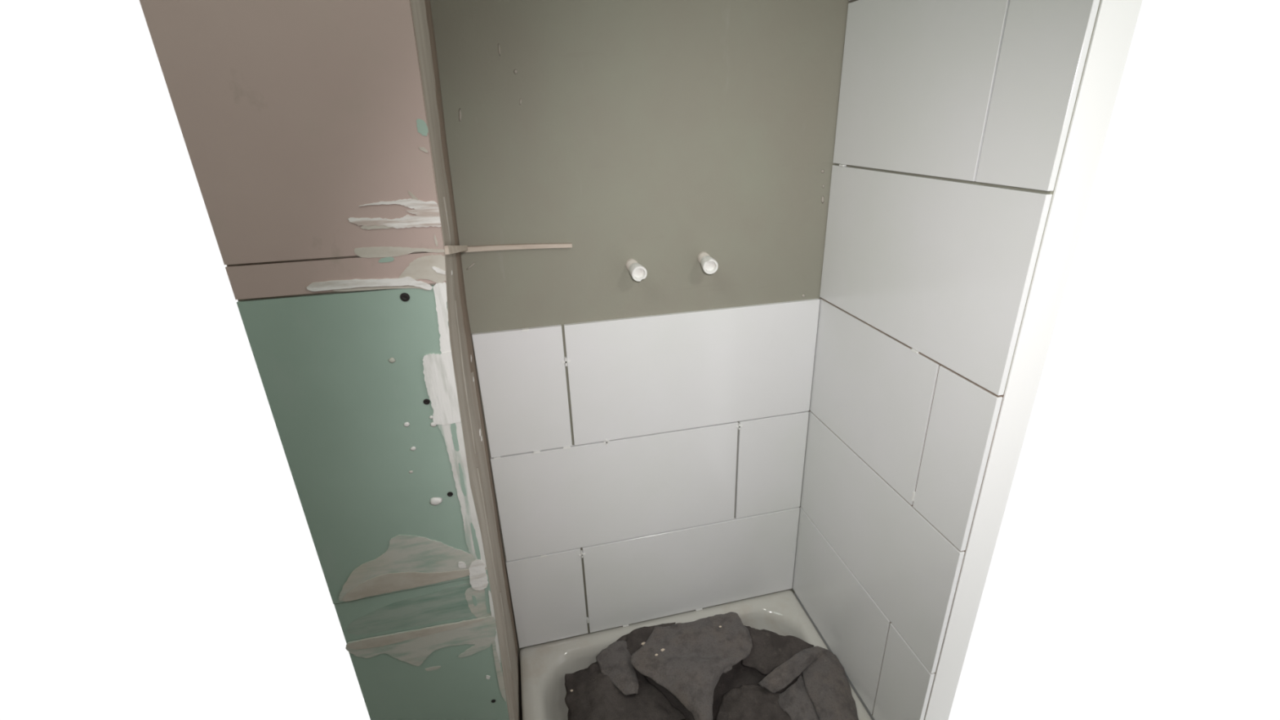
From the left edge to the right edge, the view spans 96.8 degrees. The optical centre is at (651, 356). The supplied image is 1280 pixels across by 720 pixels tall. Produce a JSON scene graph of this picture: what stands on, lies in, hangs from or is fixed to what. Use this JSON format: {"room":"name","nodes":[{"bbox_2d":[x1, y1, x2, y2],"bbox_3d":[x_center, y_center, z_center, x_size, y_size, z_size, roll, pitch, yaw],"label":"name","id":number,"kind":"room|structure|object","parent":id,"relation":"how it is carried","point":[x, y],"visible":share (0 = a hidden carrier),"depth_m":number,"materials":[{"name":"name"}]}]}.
{"room":"building under construction","nodes":[
{"label":"building under construction","id":0,"kind":"room"},
{"bbox_2d":[139,0,522,719],"bbox_3d":[-0.372,-0.276,0.706,0.247,2.450,0.286,-7,24,-12],"label":"wall","id":1,"kind":"structure","parent":0,"point":[313,131],"depth_m":0.66,"materials":[{"name":"pink paint"}]},
{"bbox_2d":[444,245,467,254],"bbox_3d":[-0.268,-0.149,0.785,0.006,0.059,0.262,-7,24,-12],"label":"wooden lath","id":2,"kind":"object","parent":1,"relation":"attached to","point":[448,249],"visible":1,"depth_m":0.72,"materials":[{"name":"beige wood"}]},
{"bbox_2d":[430,0,851,661],"bbox_3d":[-0.086,-0.376,0.924,0.890,2.450,0.060,-7,24,-12],"label":"wall","id":3,"kind":"structure","parent":0,"point":[660,135],"depth_m":1.02,"materials":[{"name":"white tile"}]},
{"bbox_2d":[461,242,572,252],"bbox_3d":[-0.222,-0.181,0.939,0.179,0.013,0.010,-7,24,-12],"label":"wooden lath","id":4,"kind":"object","parent":3,"relation":"on","point":[562,245],"visible":0.92,"depth_m":0.94,"materials":[{"name":"beige wood"}]},
{"bbox_2d":[521,327,528,331],"bbox_3d":[-0.221,-0.047,0.994,0.012,0.003,0.008,-7,24,-12],"label":"spacer","id":5,"kind":"object","parent":3,"relation":"attached to","point":[527,328],"visible":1,"depth_m":0.99,"materials":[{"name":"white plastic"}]},
{"bbox_2d":[561,356,570,366],"bbox_3d":[-0.156,0.009,1.034,0.016,0.016,0.008,-7,24,-12],"label":"spacer","id":6,"kind":"object","parent":3,"relation":"attached to","point":[566,361],"visible":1,"depth_m":1.03,"materials":[{"name":"white plastic"}]},
{"bbox_2d":[578,550,585,557],"bbox_3d":[-0.148,0.420,1.208,0.014,0.014,0.008,-7,24,-12],"label":"spacer","id":7,"kind":"object","parent":3,"relation":"attached to","point":[581,553],"visible":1,"depth_m":1.21,"materials":[{"name":"white plastic"}]},
{"bbox_2d":[603,439,609,444],"bbox_3d":[-0.089,0.168,1.119,0.012,0.012,0.008,-7,24,-12],"label":"spacer","id":8,"kind":"object","parent":3,"relation":"attached to","point":[606,442],"visible":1,"depth_m":1.11,"materials":[{"name":"white plastic"}]},
{"bbox_2d":[625,258,647,281],"bbox_3d":[-0.027,-0.150,0.983,0.027,0.028,0.058,-7,24,-12],"label":"pipe stub","id":9,"kind":"object","parent":3,"relation":"attached to","point":[637,272],"visible":1,"depth_m":0.96,"materials":[{"name":"white plastic"}]},
{"bbox_2d":[697,251,718,274],"bbox_3d":[0.097,-0.167,1.009,0.027,0.028,0.060,-5,23,-8],"label":"pipe stub","id":10,"kind":"object","parent":3,"relation":"attached to","point":[709,265],"visible":1,"depth_m":0.99,"materials":[{"name":"white plastic"}]},
{"bbox_2d":[736,422,742,429],"bbox_3d":[0.181,0.145,1.182,0.012,0.012,0.008,-7,24,-12],"label":"spacer","id":11,"kind":"object","parent":3,"relation":"attached to","point":[739,426],"visible":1,"depth_m":1.18,"materials":[{"name":"white plastic"}]},
{"bbox_2d":[792,0,1142,719],"bbox_3d":[0.399,-0.345,0.823,0.060,2.450,0.500,-7,24,-12],"label":"wall","id":12,"kind":"structure","parent":0,"point":[971,135],"depth_m":0.83,"materials":[{"name":"white tile"}]},
{"bbox_2d":[911,491,915,501],"bbox_3d":[0.419,0.223,0.905,0.007,0.016,0.003,-7,24,-12],"label":"spacer","id":13,"kind":"object","parent":12,"relation":"attached to","point":[913,493],"visible":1,"depth_m":0.90,"materials":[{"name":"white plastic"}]},
{"bbox_2d":[911,348,918,353],"bbox_3d":[0.401,-0.009,0.863,0.007,0.003,0.012,-7,24,-12],"label":"spacer","id":14,"kind":"object","parent":12,"relation":"attached to","point":[912,349],"visible":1,"depth_m":0.86,"materials":[{"name":"white plastic"}]},
{"bbox_3d":[-0.243,1.288,0.276,1.808,0.100,2.330,-7,24,-12],"label":"floor","id":15,"kind":"structure","parent":0,"visible":0},
{"bbox_2d":[520,589,871,719],"bbox_3d":[0.122,0.829,1.018,0.662,0.150,0.786,-7,24,-12],"label":"shower tray","id":16,"kind":"object","parent":15,"relation":"on","point":[544,668],"visible":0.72,"depth_m":1.28,"materials":[{"name":"white ceramic"}]},
{"bbox_2d":[564,612,858,719],"bbox_3d":[0.113,0.694,1.193,0.599,0.127,0.308,-1,23,2],"label":"cloth","id":17,"kind":"object","parent":16,"relation":"in","point":[704,670],"visible":1,"depth_m":1.18,"materials":[{"name":"grey fabric"}]}
]}

